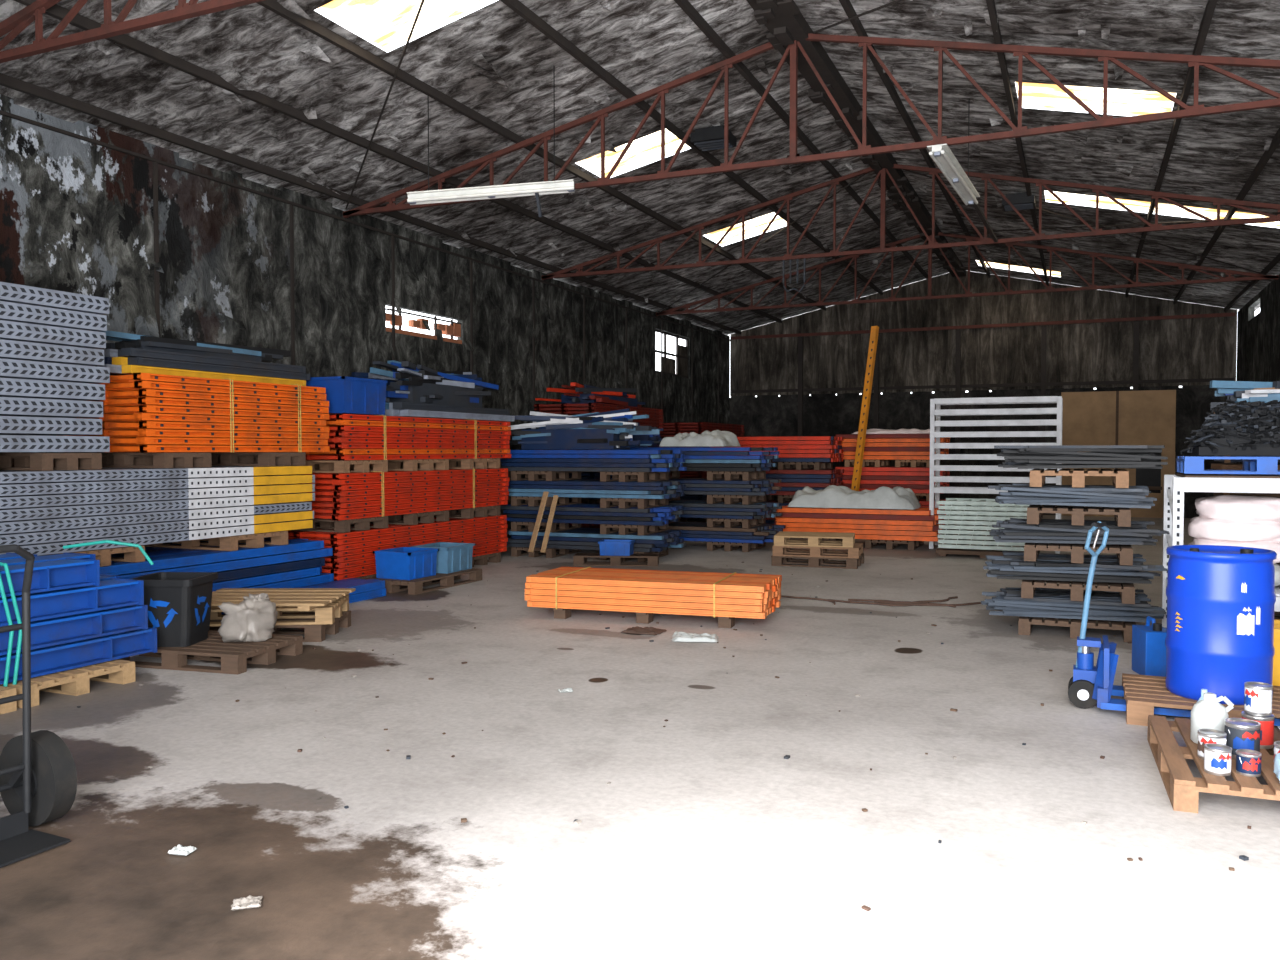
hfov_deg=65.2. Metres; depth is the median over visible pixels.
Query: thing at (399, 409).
beams
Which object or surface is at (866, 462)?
wooden pallet
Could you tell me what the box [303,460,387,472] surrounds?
wooden pallet
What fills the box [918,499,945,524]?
beams
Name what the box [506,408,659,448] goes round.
pile
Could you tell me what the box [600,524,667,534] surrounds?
wooden pallet
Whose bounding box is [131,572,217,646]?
recycling bin
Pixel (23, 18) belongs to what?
roof truss
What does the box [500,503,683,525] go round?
beams
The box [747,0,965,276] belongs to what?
ridge beam
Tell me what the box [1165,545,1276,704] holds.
barrel
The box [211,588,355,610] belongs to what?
wooden pallet
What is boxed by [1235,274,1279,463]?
wall
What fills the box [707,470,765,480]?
wooden pallet
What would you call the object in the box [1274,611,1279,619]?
wooden pallet
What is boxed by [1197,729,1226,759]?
paint can
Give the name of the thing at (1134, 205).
skylight
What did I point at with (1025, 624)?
wooden pallet
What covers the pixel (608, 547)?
plastic bin
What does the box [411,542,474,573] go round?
plastic bin
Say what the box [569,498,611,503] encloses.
wooden pallet
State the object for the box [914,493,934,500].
wooden pallet
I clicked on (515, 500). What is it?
wooden pallet
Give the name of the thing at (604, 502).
wooden pallet
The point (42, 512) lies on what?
upright
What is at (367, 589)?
beams
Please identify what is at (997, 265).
skylight
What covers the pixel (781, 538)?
wooden pallet
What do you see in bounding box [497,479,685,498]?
beams
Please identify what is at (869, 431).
sheet
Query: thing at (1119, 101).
skylight
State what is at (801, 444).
beams
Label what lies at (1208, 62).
roof truss
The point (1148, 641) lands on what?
jerrycan
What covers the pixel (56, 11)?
rafters
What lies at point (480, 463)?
wooden pallet
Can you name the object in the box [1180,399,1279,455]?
heap
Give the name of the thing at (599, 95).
cleats
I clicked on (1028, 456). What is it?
metal bars stack
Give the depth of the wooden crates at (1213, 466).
9.54 m
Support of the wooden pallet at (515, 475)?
on the beams at (588, 488)
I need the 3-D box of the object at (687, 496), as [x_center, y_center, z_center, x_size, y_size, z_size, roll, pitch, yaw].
[1.446,0.483,23.872,1.205,0.604,3.043,1,2,24]
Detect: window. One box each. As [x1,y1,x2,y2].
[386,308,461,343]
[655,329,688,377]
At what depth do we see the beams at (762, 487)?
16.38 m
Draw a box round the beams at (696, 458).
[601,447,779,470]
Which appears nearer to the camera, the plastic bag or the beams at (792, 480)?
the plastic bag
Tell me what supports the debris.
on the floor
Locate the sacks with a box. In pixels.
[1188,495,1279,585]
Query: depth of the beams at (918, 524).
16.81 m
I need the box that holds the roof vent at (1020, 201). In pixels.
[1002,192,1035,210]
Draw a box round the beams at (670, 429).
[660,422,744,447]
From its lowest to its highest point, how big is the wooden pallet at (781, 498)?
0.144 m
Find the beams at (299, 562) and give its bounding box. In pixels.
[100,537,333,591]
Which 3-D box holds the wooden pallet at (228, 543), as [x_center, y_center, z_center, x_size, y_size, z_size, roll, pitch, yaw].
[-4.497,0.624,10.641,1.207,0.144,0.800,1,2,24]
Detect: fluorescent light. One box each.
[407,65,574,217]
[927,68,997,241]
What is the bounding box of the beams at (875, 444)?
[834,434,950,459]
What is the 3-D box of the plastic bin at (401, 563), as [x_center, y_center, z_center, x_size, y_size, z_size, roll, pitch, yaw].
[-2.775,0.989,11.882,0.530,0.320,0.580,1,2,24]
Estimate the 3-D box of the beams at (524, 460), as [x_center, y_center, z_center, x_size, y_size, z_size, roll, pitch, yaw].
[-0.758,-0.307,15.576,2.826,0.320,1.095,1,2,21]
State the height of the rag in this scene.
0.038 m
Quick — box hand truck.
[0,544,76,867]
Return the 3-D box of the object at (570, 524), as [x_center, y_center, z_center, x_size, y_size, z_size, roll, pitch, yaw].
[-0.716,0.683,19.469,1.205,0.468,3.254,1,2,24]
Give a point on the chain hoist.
(797, 260)
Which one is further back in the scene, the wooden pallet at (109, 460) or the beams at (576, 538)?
the beams at (576, 538)
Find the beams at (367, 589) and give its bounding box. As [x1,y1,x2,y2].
[221,578,385,613]
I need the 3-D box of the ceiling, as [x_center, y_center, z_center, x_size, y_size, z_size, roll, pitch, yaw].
[2.746,-4.400,13.472,13.350,1.474,28.100,1,2,24]
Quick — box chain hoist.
[782,259,805,292]
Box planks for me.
[528,491,557,552]
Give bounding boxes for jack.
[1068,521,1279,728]
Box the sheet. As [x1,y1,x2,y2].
[852,428,935,433]
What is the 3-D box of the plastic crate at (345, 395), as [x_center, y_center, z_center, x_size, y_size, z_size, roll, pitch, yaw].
[-3.537,-1.000,12.028,0.630,0.420,0.830,1,2,24]
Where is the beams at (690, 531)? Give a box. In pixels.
[658,522,785,542]
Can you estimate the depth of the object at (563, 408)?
18.32 m
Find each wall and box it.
[0,94,731,555]
[730,271,1236,517]
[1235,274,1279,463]
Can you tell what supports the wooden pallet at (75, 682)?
on the floor
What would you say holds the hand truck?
on the floor
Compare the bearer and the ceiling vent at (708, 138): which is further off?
the ceiling vent at (708, 138)
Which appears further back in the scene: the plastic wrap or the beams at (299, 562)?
the plastic wrap
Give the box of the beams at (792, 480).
[715,469,843,494]
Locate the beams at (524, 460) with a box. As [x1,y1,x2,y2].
[500,450,685,471]
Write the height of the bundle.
0.312 m
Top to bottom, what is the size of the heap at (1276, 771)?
0.172 m
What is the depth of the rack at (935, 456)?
16.38 m
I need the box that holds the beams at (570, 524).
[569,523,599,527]
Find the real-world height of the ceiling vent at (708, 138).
0.205 m
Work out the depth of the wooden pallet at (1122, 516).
8.77 m
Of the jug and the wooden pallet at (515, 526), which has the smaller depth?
the jug
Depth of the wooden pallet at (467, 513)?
14.32 m
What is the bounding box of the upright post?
[851,326,878,490]
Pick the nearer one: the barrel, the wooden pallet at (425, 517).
the barrel
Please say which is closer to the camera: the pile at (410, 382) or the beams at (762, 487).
the pile at (410, 382)
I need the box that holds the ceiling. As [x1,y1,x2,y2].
[0,0,1279,334]
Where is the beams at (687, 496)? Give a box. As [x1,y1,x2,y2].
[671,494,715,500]
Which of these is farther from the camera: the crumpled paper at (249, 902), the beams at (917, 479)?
the beams at (917, 479)
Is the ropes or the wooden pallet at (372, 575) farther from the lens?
the wooden pallet at (372, 575)
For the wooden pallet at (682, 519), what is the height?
0.144 m
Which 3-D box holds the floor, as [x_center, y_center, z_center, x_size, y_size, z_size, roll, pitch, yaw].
[1.414,1.332,10.624,16.650,0.001,36.500,1,2,24]
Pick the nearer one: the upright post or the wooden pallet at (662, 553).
the wooden pallet at (662, 553)
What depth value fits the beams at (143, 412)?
9.82 m
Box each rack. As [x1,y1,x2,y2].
[929,396,1062,553]
[1162,473,1279,627]
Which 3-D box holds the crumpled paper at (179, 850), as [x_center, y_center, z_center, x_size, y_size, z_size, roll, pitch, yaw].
[-1.875,1.514,4.098,0.094,0.021,0.074,0,2,14]
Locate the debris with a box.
[77,562,1250,910]
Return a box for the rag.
[622,626,666,634]
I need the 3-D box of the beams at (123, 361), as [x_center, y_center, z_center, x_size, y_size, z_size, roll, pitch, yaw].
[-4.678,-1.157,10.544,0.799,0.234,2.533,1,2,24]
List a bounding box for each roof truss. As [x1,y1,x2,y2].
[0,0,264,62]
[343,33,1279,217]
[541,164,1279,279]
[656,232,1278,315]
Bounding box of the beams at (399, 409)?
[380,402,514,421]
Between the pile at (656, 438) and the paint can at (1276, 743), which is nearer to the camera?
the paint can at (1276, 743)
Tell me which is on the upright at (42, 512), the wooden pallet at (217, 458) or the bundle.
the wooden pallet at (217, 458)
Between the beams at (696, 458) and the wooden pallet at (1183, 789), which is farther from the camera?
the beams at (696, 458)
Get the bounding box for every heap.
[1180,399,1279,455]
[1273,753,1279,783]
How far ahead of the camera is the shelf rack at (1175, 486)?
8.36 m
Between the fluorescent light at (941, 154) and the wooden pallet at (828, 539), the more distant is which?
the wooden pallet at (828, 539)
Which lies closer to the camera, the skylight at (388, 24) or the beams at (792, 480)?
the skylight at (388, 24)
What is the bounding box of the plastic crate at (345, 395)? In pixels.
[306,376,388,414]
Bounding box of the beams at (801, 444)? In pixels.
[737,436,843,461]
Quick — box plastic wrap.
[659,430,740,446]
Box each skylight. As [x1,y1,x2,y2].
[317,0,492,49]
[577,129,688,176]
[705,212,786,245]
[976,260,1060,276]
[1015,82,1175,114]
[1044,191,1279,226]
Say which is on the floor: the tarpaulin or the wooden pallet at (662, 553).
the wooden pallet at (662, 553)
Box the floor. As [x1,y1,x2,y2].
[0,515,1279,959]
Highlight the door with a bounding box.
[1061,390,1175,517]
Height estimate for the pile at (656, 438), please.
0.368 m
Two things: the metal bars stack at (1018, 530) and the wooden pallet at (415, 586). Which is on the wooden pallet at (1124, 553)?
the metal bars stack at (1018, 530)
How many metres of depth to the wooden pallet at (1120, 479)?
8.72 m
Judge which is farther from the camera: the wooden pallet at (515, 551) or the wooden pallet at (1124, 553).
the wooden pallet at (515, 551)
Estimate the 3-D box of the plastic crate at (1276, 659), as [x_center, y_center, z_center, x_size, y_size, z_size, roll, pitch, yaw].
[4.484,1.220,6.860,0.730,0.450,0.430,1,2,24]
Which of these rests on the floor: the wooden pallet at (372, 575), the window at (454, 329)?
the wooden pallet at (372, 575)
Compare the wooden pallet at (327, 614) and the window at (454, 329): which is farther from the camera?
the window at (454, 329)
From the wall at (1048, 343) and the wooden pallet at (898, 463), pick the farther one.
the wall at (1048, 343)
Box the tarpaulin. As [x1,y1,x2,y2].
[787,485,920,509]
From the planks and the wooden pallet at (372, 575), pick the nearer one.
the wooden pallet at (372, 575)
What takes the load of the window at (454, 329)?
in the wall at (178, 248)
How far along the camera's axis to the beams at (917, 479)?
19.76 m
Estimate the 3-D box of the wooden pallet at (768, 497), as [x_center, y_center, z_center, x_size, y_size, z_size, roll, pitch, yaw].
[2.126,0.342,19.956,0.800,0.144,1.107,1,2,24]
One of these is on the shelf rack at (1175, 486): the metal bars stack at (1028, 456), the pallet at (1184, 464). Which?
the pallet at (1184, 464)
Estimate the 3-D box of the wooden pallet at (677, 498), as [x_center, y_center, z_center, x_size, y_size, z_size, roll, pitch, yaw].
[0.177,0.288,17.341,0.700,0.144,1.106,1,2,22]
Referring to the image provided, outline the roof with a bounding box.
[0,0,1279,334]
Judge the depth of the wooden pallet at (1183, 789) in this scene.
4.71 m
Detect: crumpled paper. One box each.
[168,844,196,855]
[231,895,261,910]
[558,688,573,692]
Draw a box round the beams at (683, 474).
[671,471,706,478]
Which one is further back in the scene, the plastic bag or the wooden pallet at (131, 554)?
the wooden pallet at (131, 554)
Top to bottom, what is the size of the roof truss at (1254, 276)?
1.451 m
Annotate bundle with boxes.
[525,567,781,618]
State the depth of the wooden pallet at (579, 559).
14.23 m
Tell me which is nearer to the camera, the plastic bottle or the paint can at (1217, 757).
the paint can at (1217, 757)
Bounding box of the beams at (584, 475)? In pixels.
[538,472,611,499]
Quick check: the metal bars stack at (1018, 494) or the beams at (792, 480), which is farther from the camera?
the beams at (792, 480)
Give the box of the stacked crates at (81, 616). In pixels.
[0,540,156,686]
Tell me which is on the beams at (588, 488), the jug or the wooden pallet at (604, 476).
the wooden pallet at (604, 476)
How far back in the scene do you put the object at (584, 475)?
17.90 m
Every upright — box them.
[0,282,109,451]
[0,466,314,555]
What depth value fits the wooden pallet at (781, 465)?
19.10 m
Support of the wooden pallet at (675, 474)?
on the beams at (762, 487)
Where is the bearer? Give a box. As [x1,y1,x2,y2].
[553,608,734,627]
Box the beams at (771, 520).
[715,500,789,524]
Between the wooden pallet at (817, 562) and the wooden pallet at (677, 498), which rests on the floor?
the wooden pallet at (817, 562)
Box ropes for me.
[781,595,980,606]
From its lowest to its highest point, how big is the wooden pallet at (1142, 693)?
0.144 m
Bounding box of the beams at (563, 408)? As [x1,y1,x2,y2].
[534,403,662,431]
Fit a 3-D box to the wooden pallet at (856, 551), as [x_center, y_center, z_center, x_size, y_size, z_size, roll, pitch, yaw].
[2.574,1.001,14.421,1.207,0.144,0.800,1,2,17]
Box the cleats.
[91,0,1271,322]
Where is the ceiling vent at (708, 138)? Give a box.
[690,125,736,150]
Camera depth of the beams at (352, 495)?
12.66 m
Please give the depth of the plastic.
8.61 m
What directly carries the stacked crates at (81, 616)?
on the wooden pallet at (75, 682)
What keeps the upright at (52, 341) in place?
on the wooden pallet at (8, 461)
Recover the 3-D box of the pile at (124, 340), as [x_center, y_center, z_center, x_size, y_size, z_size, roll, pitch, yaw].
[-4.730,-1.380,10.580,0.556,0.189,2.503,1,2,24]
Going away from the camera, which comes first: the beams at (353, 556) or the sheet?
the beams at (353, 556)
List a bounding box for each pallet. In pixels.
[0,453,101,470]
[0,659,134,707]
[0,686,16,713]
[48,545,144,566]
[78,453,211,467]
[118,630,302,674]
[145,531,287,550]
[185,452,305,465]
[209,611,350,641]
[210,594,348,626]
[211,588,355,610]
[291,516,387,532]
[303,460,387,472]
[308,574,375,585]
[364,568,481,594]
[369,459,448,470]
[370,510,448,524]
[401,458,499,468]
[401,505,499,518]
[472,552,500,567]
[511,471,580,480]
[511,496,580,506]
[511,522,580,531]
[511,547,580,557]
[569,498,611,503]
[573,553,658,566]
[600,472,668,481]
[600,498,668,508]
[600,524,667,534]
[600,550,667,561]
[658,471,679,478]
[658,496,679,502]
[679,517,706,521]
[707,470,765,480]
[707,495,765,504]
[707,518,765,527]
[707,542,765,551]
[766,495,773,500]
[771,551,863,568]
[773,542,862,558]
[774,531,854,547]
[778,462,832,469]
[778,495,793,502]
[790,538,842,540]
[845,459,889,466]
[865,539,923,549]
[895,460,929,466]
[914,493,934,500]
[1018,616,1135,641]
[1021,580,1134,603]
[1024,543,1132,565]
[1027,505,1130,526]
[1030,469,1128,487]
[1122,673,1279,725]
[1147,715,1279,812]
[1176,456,1279,473]
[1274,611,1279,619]
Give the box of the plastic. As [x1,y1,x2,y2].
[671,631,718,641]
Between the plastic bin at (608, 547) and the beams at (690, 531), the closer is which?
the plastic bin at (608, 547)
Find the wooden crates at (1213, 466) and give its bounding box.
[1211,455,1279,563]
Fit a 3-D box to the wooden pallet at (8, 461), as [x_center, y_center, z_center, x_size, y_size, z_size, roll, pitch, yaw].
[-5.345,-0.163,8.695,1.206,0.144,0.550,1,2,24]
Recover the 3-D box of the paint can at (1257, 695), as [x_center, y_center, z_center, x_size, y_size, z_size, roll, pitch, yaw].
[3.150,1.116,5.095,0.124,0.150,0.127,-1,2,-29]
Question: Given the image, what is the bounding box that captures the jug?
[1190,692,1233,743]
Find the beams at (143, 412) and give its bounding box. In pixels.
[56,373,329,451]
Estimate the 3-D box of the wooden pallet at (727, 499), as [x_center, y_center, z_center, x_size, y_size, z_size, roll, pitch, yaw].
[1.626,0.305,16.763,0.700,0.144,1.106,1,2,22]
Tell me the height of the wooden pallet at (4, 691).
0.144 m
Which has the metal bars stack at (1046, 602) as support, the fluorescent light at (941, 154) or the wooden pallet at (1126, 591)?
the wooden pallet at (1126, 591)
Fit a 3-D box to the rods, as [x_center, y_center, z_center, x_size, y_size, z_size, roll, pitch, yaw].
[2.802,-4.295,13.615,12.216,1.300,16.218,1,2,24]
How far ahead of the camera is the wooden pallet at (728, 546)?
16.36 m
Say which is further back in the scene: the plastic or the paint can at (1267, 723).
the plastic
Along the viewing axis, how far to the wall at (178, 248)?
12.87 m
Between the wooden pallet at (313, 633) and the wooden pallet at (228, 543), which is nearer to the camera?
the wooden pallet at (313, 633)
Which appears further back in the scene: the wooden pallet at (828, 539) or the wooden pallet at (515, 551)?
the wooden pallet at (828, 539)
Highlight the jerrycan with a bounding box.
[1132,616,1166,676]
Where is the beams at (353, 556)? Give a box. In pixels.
[286,515,507,580]
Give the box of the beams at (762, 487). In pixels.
[610,478,781,495]
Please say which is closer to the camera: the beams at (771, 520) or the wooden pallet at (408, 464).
the wooden pallet at (408, 464)
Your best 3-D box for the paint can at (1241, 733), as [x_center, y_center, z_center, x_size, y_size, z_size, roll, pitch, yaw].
[2.957,1.273,4.911,0.158,0.170,0.154,0,2,-10]
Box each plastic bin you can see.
[373,547,438,579]
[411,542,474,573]
[598,539,634,555]
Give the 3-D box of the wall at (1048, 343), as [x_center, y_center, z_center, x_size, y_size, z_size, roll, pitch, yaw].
[8.498,-2.318,26.256,12.914,6.358,0.230,1,2,24]
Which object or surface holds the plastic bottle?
on the wooden pallet at (1183, 789)
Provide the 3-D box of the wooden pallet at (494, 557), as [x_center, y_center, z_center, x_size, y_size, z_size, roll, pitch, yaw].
[-2.762,1.141,14.593,1.206,0.144,0.800,1,2,24]
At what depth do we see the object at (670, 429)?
22.71 m
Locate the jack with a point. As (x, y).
(1089, 685)
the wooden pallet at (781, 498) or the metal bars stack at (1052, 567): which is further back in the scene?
the wooden pallet at (781, 498)
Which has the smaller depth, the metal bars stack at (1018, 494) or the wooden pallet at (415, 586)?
the metal bars stack at (1018, 494)
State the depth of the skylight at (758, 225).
18.72 m
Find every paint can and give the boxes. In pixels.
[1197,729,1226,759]
[1204,743,1231,775]
[1224,718,1260,758]
[1236,749,1261,776]
[1241,711,1274,748]
[1244,682,1272,716]
[1274,741,1279,768]
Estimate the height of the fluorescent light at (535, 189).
1.641 m
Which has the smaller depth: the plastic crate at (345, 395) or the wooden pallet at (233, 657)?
the wooden pallet at (233, 657)
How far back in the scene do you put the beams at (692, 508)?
16.39 m
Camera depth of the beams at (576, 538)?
15.15 m
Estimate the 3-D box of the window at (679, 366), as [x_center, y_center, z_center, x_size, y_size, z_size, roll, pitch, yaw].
[0.778,-3.118,24.876,0.050,1.040,2.260,1,2,24]
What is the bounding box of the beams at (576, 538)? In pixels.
[506,527,685,551]
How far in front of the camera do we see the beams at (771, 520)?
19.22 m
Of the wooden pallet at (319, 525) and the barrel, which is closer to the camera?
the barrel
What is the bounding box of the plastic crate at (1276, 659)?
[1272,619,1279,685]
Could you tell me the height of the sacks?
0.786 m
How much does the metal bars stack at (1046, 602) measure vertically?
0.189 m
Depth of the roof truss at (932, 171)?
15.97 m
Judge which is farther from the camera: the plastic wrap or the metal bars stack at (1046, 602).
the plastic wrap
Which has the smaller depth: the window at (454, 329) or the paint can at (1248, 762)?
the paint can at (1248, 762)
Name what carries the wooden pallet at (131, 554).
on the beams at (299, 562)
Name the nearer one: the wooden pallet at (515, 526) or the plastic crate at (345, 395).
the plastic crate at (345, 395)
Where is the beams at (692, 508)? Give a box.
[658,500,782,518]
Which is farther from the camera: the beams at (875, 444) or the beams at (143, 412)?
the beams at (875, 444)
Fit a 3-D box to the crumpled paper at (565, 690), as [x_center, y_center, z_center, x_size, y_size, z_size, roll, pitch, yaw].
[-0.506,1.434,6.827,0.106,0.018,0.085,0,2,-16]
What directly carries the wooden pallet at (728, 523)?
on the beams at (690, 531)
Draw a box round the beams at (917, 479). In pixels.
[835,466,949,493]
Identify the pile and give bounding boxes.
[100,331,290,361]
[352,360,498,407]
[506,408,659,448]
[535,382,644,406]
[632,427,663,446]
[1210,380,1279,413]
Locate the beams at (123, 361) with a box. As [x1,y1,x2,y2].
[96,348,309,385]
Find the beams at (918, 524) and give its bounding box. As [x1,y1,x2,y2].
[774,505,942,541]
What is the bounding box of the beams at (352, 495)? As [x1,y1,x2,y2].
[289,468,508,519]
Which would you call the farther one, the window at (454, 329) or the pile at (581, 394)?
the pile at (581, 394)
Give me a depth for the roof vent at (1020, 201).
16.49 m
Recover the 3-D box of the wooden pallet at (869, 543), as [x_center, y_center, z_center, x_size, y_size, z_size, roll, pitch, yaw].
[4.368,1.064,17.130,0.800,0.144,1.106,1,2,24]
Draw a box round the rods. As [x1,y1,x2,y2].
[345,0,1266,311]
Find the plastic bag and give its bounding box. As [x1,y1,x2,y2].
[218,593,277,642]
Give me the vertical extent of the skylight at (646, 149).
0.333 m

